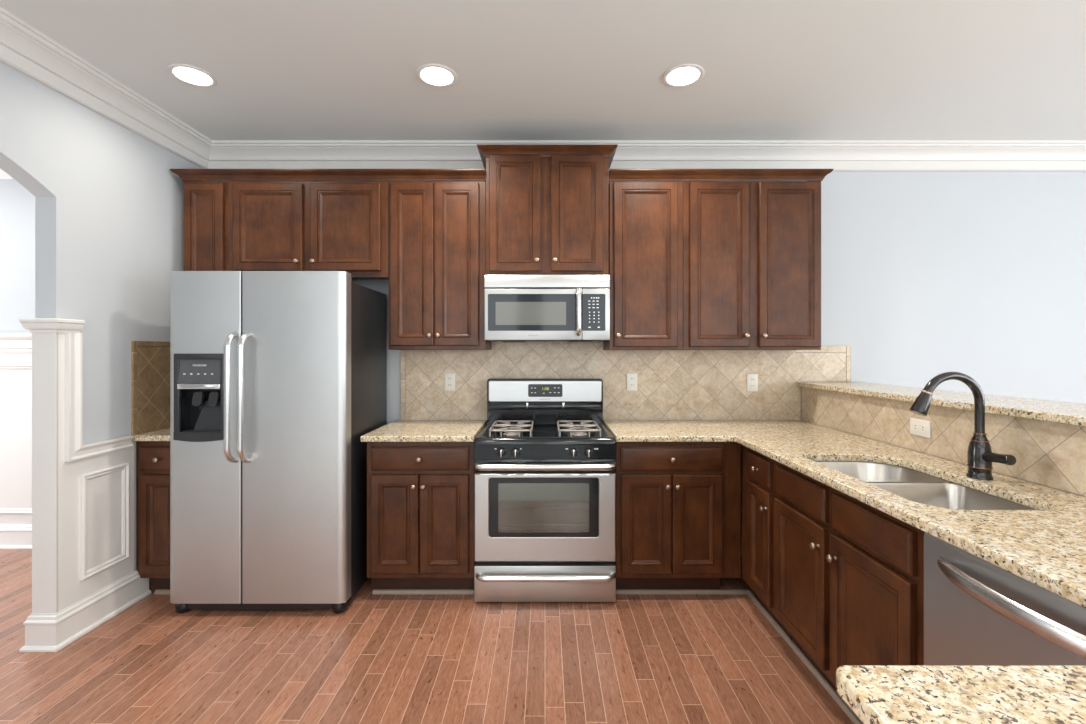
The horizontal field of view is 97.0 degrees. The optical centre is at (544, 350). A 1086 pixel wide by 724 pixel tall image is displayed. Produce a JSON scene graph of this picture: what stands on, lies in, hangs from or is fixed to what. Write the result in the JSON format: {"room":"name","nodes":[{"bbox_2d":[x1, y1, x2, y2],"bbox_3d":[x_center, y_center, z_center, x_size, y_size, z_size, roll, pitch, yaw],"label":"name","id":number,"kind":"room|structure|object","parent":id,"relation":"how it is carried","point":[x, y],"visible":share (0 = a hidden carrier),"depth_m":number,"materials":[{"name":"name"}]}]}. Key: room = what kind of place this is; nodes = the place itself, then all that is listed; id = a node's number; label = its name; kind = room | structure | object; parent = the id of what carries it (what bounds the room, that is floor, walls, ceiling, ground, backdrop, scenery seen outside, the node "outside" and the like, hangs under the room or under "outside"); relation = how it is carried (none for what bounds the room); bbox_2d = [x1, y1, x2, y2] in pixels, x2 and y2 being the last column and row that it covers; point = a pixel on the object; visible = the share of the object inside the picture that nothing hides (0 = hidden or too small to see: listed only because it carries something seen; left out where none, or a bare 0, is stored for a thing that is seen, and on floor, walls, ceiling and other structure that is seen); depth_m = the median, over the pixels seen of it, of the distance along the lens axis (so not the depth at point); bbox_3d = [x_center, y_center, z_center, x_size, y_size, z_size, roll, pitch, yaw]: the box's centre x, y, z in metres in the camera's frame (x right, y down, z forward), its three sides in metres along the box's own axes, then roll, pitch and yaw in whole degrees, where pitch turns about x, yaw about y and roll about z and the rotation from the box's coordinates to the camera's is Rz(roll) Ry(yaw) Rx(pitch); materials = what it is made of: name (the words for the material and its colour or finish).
{"room":"kitchen","nodes":[
{"label":"kitchen","id":0,"kind":"room"},
{"bbox_2d":[0,179,34,332],"bbox_3d":[-4.207,0.000,3.360,3.785,2.690,0.120,0,0,0],"label":"wall","id":1,"kind":"structure","parent":0,"point":[17,204],"depth_m":3.30,"materials":[{"name":"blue paint"}]},
{"bbox_2d":[0,169,12,178],"bbox_3d":[-4.149,-1.263,3.253,3.663,0.164,0.094,0,0,0],"label":"trim","id":2,"kind":"structure","parent":1,"relation":"attached to","point":[3,175],"depth_m":3.29,"materials":[{"name":"white paint"}]},
{"bbox_2d":[0,353,31,523],"bbox_3d":[-4.149,0.645,3.294,3.663,1.400,0.012,0,0,0],"label":"wainscoting","id":3,"kind":"structure","parent":1,"relation":"attached to","point":[15,384],"depth_m":3.29,"materials":[{"name":"white paint"}]},
{"bbox_2d":[0,524,31,548],"bbox_3d":[-4.149,1.266,3.274,3.662,0.158,0.030,0,0,0],"label":"baseboard","id":4,"kind":"structure","parent":1,"relation":"attached to","point":[12,536],"depth_m":3.27,"materials":[{"name":"white paint"}]},
{"bbox_2d":[0,333,31,352],"bbox_3d":[-4.149,-0.055,3.267,3.662,0.140,0.044,0,0,0],"label":"trim","id":5,"kind":"structure","parent":1,"relation":"attached to","point":[9,342],"depth_m":3.27,"materials":[{"name":"white paint"}]},
{"bbox_2d":[0,365,31,513],"bbox_3d":[-4.350,0.603,3.281,3.000,1.015,0.016,0,0,0],"label":"trim","id":6,"kind":"structure","parent":1,"relation":"attached to","point":[2,510],"depth_m":3.28,"materials":[{"name":"white paint"}]},
{"bbox_2d":[0,61,201,570],"bbox_3d":[-2.268,0.000,-0.395,0.095,2.690,7.210,0,0,0],"label":"wall","id":7,"kind":"structure","parent":0,"point":[109,200],"depth_m":2.38,"materials":[{"name":"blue paint"}]},
{"bbox_2d":[19,318,84,332],"bbox_3d":[-2.265,-0.114,2.209,0.171,0.066,0.131,0,0,0],"label":"trim","id":8,"kind":"structure","parent":7,"relation":"attached to","point":[34,325],"depth_m":2.16,"materials":[{"name":"white wood"}]},
{"bbox_2d":[32,333,133,612],"bbox_3d":[-2.268,0.630,2.378,0.109,1.430,0.413,0,0,0],"label":"wainscoting","id":9,"kind":"structure","parent":7,"relation":"attached to","point":[57,585],"depth_m":2.19,"materials":[{"name":"white paint"}]},
{"bbox_2d":[19,570,150,651],"bbox_3d":[-2.267,1.266,2.404,0.166,0.158,0.520,0,0,0],"label":"baseboard","id":10,"kind":"structure","parent":7,"relation":"attached to","point":[44,632],"depth_m":2.27,"materials":[{"name":"white wood"}]},
{"bbox_2d":[65,333,133,461],"bbox_3d":[-2.202,0.212,2.385,0.024,0.595,0.345,0,0,0],"label":"trim","id":11,"kind":"structure","parent":7,"relation":"attached to","point":[75,449],"depth_m":2.25,"materials":[{"name":"white wood"}]},
{"bbox_2d":[80,463,128,580],"bbox_3d":[-2.206,0.843,2.413,0.016,0.500,0.256,0,0,0],"label":"trim","id":12,"kind":"structure","parent":7,"relation":"attached to","point":[84,573],"depth_m":2.39,"materials":[{"name":"white paint"}]},
{"bbox_2d":[131,341,169,434],"bbox_3d":[-2.215,0.199,2.865,0.010,0.507,0.580,0,0,0],"label":"tile backsplash","id":13,"kind":"structure","parent":7,"relation":"attached to","point":[150,366],"depth_m":2.68,"materials":[{"name":"tile"}]},
{"bbox_2d":[0,549,853,723],"bbox_3d":[-0.250,1.375,2.110,11.500,0.060,2.620,0,0,0],"label":"floor","id":14,"kind":"structure","parent":0,"point":[386,658],"depth_m":2.06,"materials":[{"name":"brown wood"}]},
{"bbox_2d":[136,441,169,592],"bbox_3d":[-2.079,0.916,2.852,0.272,0.858,0.606,0,0,0],"label":"base cabinet","id":15,"kind":"object","parent":14,"relation":"on","point":[152,457],"visible":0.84,"depth_m":2.59,"materials":[{"name":"brown wood"}]},
{"bbox_2d":[132,428,169,440],"bbox_3d":[-2.082,0.469,2.867,0.274,0.032,0.582,0,0,0],"label":"countertop","id":16,"kind":"structure","parent":15,"relation":"on","point":[163,434],"depth_m":2.58,"materials":[{"name":"stone"}]},
{"bbox_2d":[154,589,169,593],"bbox_3d":[-2.055,1.335,2.660,0.210,0.020,0.014,0,0,0],"label":"trim","id":17,"kind":"structure","parent":15,"relation":"attached to","point":[157,591],"depth_m":2.66,"materials":[{"name":"white wood"}]},
{"bbox_2d":[170,271,386,613],"bbox_3d":[-1.463,0.470,2.721,0.901,1.750,0.738,0,0,0],"label":"refrigerator","id":18,"kind":"object","parent":14,"relation":"on","point":[278,378],"visible":1,"depth_m":2.43,"materials":[{"name":"silver metal"}]},
{"bbox_2d":[367,441,475,590],"bbox_3d":[-0.674,0.916,2.852,0.583,0.858,0.606,0,0,0],"label":"base cabinet","id":19,"kind":"object","parent":14,"relation":"on","point":[420,495],"visible":0.95,"depth_m":2.58,"materials":[{"name":"brown wood"}]},
{"bbox_2d":[372,589,473,593],"bbox_3d":[-0.672,1.335,2.660,0.565,0.020,0.014,0,0,0],"label":"trim","id":20,"kind":"structure","parent":19,"relation":"attached to","point":[375,591],"depth_m":2.66,"materials":[{"name":"white wood"}]},
{"bbox_2d":[361,420,486,441],"bbox_3d":[-0.681,0.469,2.857,0.601,0.032,0.602,0,0,0],"label":"countertop","id":21,"kind":"structure","parent":19,"relation":"on","point":[397,430],"depth_m":2.70,"materials":[{"name":"stone"}]},
{"bbox_2d":[473,378,616,601],"bbox_3d":[0.000,0.760,2.800,0.768,1.170,0.659,0,0,0],"label":"gas range","id":22,"kind":"object","parent":14,"relation":"on","point":[544,464],"visible":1,"depth_m":2.55,"materials":[{"name":"silver metal"}]},
{"bbox_2d":[474,424,615,444],"bbox_3d":[0.000,0.478,2.789,0.758,0.034,0.512,0,0,0],"label":"cooktop","id":23,"kind":"object","parent":22,"relation":"in","point":[541,434],"depth_m":2.59,"materials":[{"name":"black metal"}]},
{"bbox_2d":[614,441,740,588],"bbox_3d":[0.723,0.916,2.852,0.676,0.858,0.606,0,0,0],"label":"base cabinet","id":24,"kind":"object","parent":14,"relation":"on","point":[678,504],"visible":0.96,"depth_m":2.59,"materials":[{"name":"brown wood"}]},
{"bbox_2d":[616,589,862,723],"bbox_3d":[0.760,1.335,1.683,0.741,0.020,1.967,0,0,0],"label":"trim","id":25,"kind":"structure","parent":14,"relation":"on","point":[827,686],"depth_m":2.42,"materials":[{"name":"white wood"}]},
{"bbox_2d":[742,445,791,639],"bbox_3d":[1.339,0.916,2.402,0.651,0.858,0.392,0,0,0],"label":"base cabinet","id":26,"kind":"object","parent":14,"relation":"on","point":[759,494],"visible":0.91,"depth_m":2.35,"materials":[{"name":"brown wood"}]},
{"bbox_2d":[775,462,952,723],"bbox_3d":[1.339,0.916,1.768,0.651,0.858,0.875,0,0,0],"label":"base cabinet","id":27,"kind":"object","parent":14,"relation":"on","point":[849,573],"visible":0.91,"depth_m":1.69,"materials":[{"name":"brown wood"}]},
{"bbox_2d":[603,420,1085,607],"bbox_3d":[1.030,0.469,1.927,1.298,0.032,2.462,0,0,0],"label":"countertop","id":28,"kind":"structure","parent":27,"relation":"on","point":[1045,546],"depth_m":1.54,"materials":[{"name":"stone"}]},
{"bbox_2d":[815,461,1036,509],"bbox_3d":[1.308,0.586,1.740,0.443,0.199,0.784,0,0,0],"label":"sink","id":29,"kind":"object","parent":28,"relation":"in","point":[910,484],"visible":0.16,"depth_m":1.76,"materials":[{"name":"metal"}]},
{"bbox_2d":[909,372,1015,479],"bbox_3d":[1.444,0.263,1.675,0.289,0.380,0.151,0,0,0],"label":"kitchen faucet","id":30,"kind":"object","parent":28,"relation":"on","point":[980,456],"visible":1,"depth_m":1.70,"materials":[{"name":"black metal"}]},
{"bbox_2d":[966,434,992,479],"bbox_3d":[1.553,0.373,1.715,0.072,0.158,0.072,0,0,0],"label":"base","id":31,"kind":"object","parent":30,"relation":"attached to","point":[979,464],"depth_m":1.69,"materials":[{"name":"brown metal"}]},
{"bbox_2d":[924,532,1085,664],"bbox_3d":[1.310,0.917,1.020,0.671,0.856,0.598,0,0,0],"label":"dishwasher","id":32,"kind":"object","parent":14,"relation":"on","point":[977,611],"visible":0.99,"depth_m":1.11,"materials":[{"name":"silver metal"}]},
{"bbox_2d":[0,0,1085,139],"bbox_3d":[-0.250,-1.385,-0.300,11.700,0.080,7.600,0,0,0],"label":"ceiling","id":33,"kind":"structure","parent":0,"point":[282,69],"depth_m":2.27,"materials":[{"name":"white paint"}]},
{"bbox_2d":[167,64,216,87],"bbox_3d":[-1.720,-1.338,2.345,0.198,0.014,0.198,0,0,0],"label":"recessed light","id":34,"kind":"object","parent":33,"relation":"in","point":[191,75],"visible":1,"depth_m":2.33,"materials":[{"name":"white glass"}]},
{"bbox_2d":[416,64,456,87],"bbox_3d":[-0.528,-1.338,2.345,0.198,0.014,0.198,0,0,0],"label":"recessed light","id":35,"kind":"object","parent":33,"relation":"in","point":[434,75],"visible":1,"depth_m":2.33,"materials":[{"name":"white glass"}]},
{"bbox_2d":[662,64,703,87],"bbox_3d":[0.675,-1.338,2.345,0.198,0.014,0.198,0,0,0],"label":"recessed light","id":36,"kind":"object","parent":33,"relation":"in","point":[684,75],"visible":1,"depth_m":2.33,"materials":[{"name":"white plastic"}]},
{"bbox_2d":[352,172,1085,554],"bbox_3d":[1.643,0.000,3.220,7.915,2.690,0.120,0,0,0],"label":"wall","id":37,"kind":"structure","parent":0,"point":[981,276],"depth_m":3.16,"materials":[{"name":"blue paint"}]},
{"bbox_2d":[183,181,227,270],"bbox_3d":[-2.018,-0.509,2.995,0.265,1.004,0.325,0,0,0],"label":"upper cabinet","id":38,"kind":"object","parent":37,"relation":"attached to","point":[205,203],"visible":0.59,"depth_m":2.84,"materials":[{"name":"brown wood"}]},
{"bbox_2d":[228,181,388,279],"bbox_3d":[-1.408,-0.726,2.981,0.952,0.571,0.354,0,0,0],"label":"upper cabinet","id":39,"kind":"object","parent":37,"relation":"attached to","point":[273,225],"visible":0.99,"depth_m":2.85,"materials":[{"name":"brown wood"}]},
{"bbox_2d":[170,169,485,180],"bbox_3d":[-1.275,-1.039,2.970,1.842,0.055,0.321,0,0,0],"label":"crown molding","id":40,"kind":"structure","parent":39,"relation":"on","point":[184,174],"depth_m":2.83,"materials":[{"name":"brown wood"}]},
{"bbox_2d":[389,181,490,349],"bbox_3d":[-0.642,-0.509,2.981,0.578,1.004,0.354,0,0,0],"label":"upper cabinet","id":41,"kind":"object","parent":37,"relation":"attached to","point":[437,229],"visible":0.99,"depth_m":2.85,"materials":[{"name":"brown wood"}]},
{"bbox_2d":[0,7,1085,171],"bbox_3d":[1.630,-1.263,-0.410,7.700,0.164,7.140,0,0,0],"label":"trim","id":42,"kind":"structure","parent":37,"relation":"attached to","point":[23,48],"depth_m":3.10,"materials":[{"name":"white paint"}]},
{"bbox_2d":[477,144,617,273],"bbox_3d":[0.013,-0.829,2.974,0.820,0.748,0.369,0,0,0],"label":"upper cabinet","id":43,"kind":"object","parent":37,"relation":"attached to","point":[545,215],"depth_m":2.83,"materials":[{"name":"brown wood"}]},
{"bbox_2d":[485,274,609,342],"bbox_3d":[0.013,-0.252,2.946,0.728,0.398,0.422,0,0,0],"label":"microwave","id":44,"kind":"object","parent":43,"relation":"attached to","point":[519,308],"visible":1,"depth_m":2.78,"materials":[{"name":"silver metal"}]},
{"bbox_2d":[401,342,850,419],"bbox_3d":[0.530,0.198,3.154,2.956,0.509,0.010,0,0,0],"label":"tile backsplash","id":45,"kind":"structure","parent":37,"relation":"attached to","point":[671,384],"depth_m":3.15,"materials":[{"name":"tile"}]},
{"bbox_2d":[444,373,454,390],"bbox_3d":[-0.624,0.203,3.145,0.070,0.114,0.009,0,0,0],"label":"wall outlet","id":46,"kind":"object","parent":45,"relation":"attached to","point":[449,378],"visible":1,"depth_m":3.14,"materials":[{"name":"beige plastic"}]},
{"bbox_2d":[627,373,636,390],"bbox_3d":[0.571,0.203,3.145,0.070,0.114,0.009,0,0,0],"label":"wall outlet","id":47,"kind":"object","parent":45,"relation":"attached to","point":[631,377],"visible":1,"depth_m":3.14,"materials":[{"name":"beige plastic"}]},
{"bbox_2d":[747,374,757,390],"bbox_3d":[1.360,0.208,3.145,0.070,0.114,0.009,0,0,0],"label":"wall outlet","id":48,"kind":"object","parent":45,"relation":"attached to","point":[752,379],"visible":1,"depth_m":3.14,"materials":[{"name":"beige plastic"}]},
{"bbox_2d":[603,181,682,349],"bbox_3d":[0.603,-0.509,2.981,0.437,1.004,0.354,0,0,0],"label":"upper cabinet","id":49,"kind":"object","parent":37,"relation":"attached to","point":[646,217],"visible":0.98,"depth_m":2.85,"materials":[{"name":"brown wood"}]},
{"bbox_2d":[683,181,820,349],"bbox_3d":[1.232,-0.509,2.981,0.820,1.004,0.354,0,0,0],"label":"upper cabinet","id":50,"kind":"object","parent":37,"relation":"attached to","point":[752,249],"visible":0.98,"depth_m":2.85,"materials":[{"name":"brown wood"}]},
{"bbox_2d":[609,169,832,180],"bbox_3d":[1.034,-1.039,2.970,1.308,0.055,0.321,0,0,0],"label":"crown molding","id":51,"kind":"structure","parent":50,"relation":"on","point":[614,174],"depth_m":2.83,"materials":[{"name":"brown wood"}]},
{"bbox_2d":[802,420,1084,496],"bbox_3d":[1.765,0.789,1.580,0.150,1.112,3.160,0,0,0],"label":"wall","id":52,"kind":"structure","parent":0,"point":[802,420],"depth_m":1.98,"materials":[{"name":"blue paint"}]},
{"bbox_2d":[796,382,1085,426],"bbox_3d":[1.865,0.217,1.589,0.430,0.029,3.138,0,0,0],"label":"bar","id":53,"kind":"object","parent":52,"relation":"on","point":[1069,413],"visible":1,"depth_m":1.97,"materials":[{"name":"stone"}]},
{"bbox_2d":[801,387,1085,496],"bbox_3d":[1.685,0.343,1.923,0.009,0.220,2.447,0,0,0],"label":"tile backsplash","id":54,"kind":"structure","parent":52,"relation":"attached to","point":[1050,454],"depth_m":1.94,"materials":[{"name":"tile"}]},
{"bbox_2d":[910,418,930,437],"bbox_3d":[1.676,0.343,2.145,0.009,0.074,0.114,0,0,0],"label":"wall outlet","id":55,"kind":"object","parent":54,"relation":"attached to","point":[919,427],"visible":1,"depth_m":2.14,"materials":[{"name":"beige plastic"}]},
{"bbox_2d":[913,424,918,429],"bbox_3d":[1.673,0.343,2.166,0.003,0.028,0.032,0,0,0],"label":"socket","id":56,"kind":"object","parent":55,"relation":"attached to","point":[915,426],"depth_m":2.16,"materials":[{"name":"beige plastic"}]},
{"bbox_2d":[920,425,925,431],"bbox_3d":[1.673,0.343,2.124,0.003,0.028,0.032,0,0,0],"label":"socket","id":57,"kind":"object","parent":55,"relation":"attached to","point":[922,427],"depth_m":2.12,"materials":[{"name":"beige plastic"}]},
{"bbox_3d":[-0.250,1.373,-1.601,11.500,0.064,4.799,0,0,0],"label":"floor","id":58,"kind":"structure","parent":0,"visible":0},
{"bbox_3d":[0.745,0.916,0.435,0.590,0.858,0.551,0,0,0],"label":"base cabinet","id":59,"kind":"object","parent":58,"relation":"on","visible":0},
{"bbox_2d":[836,665,1085,723],"bbox_3d":[1.046,0.469,0.408,1.267,0.032,0.576,0,0,0],"label":"countertop","id":60,"kind":"structure","parent":59,"relation":"on","point":[877,694],"depth_m":0.64,"materials":[{"name":"stone"}]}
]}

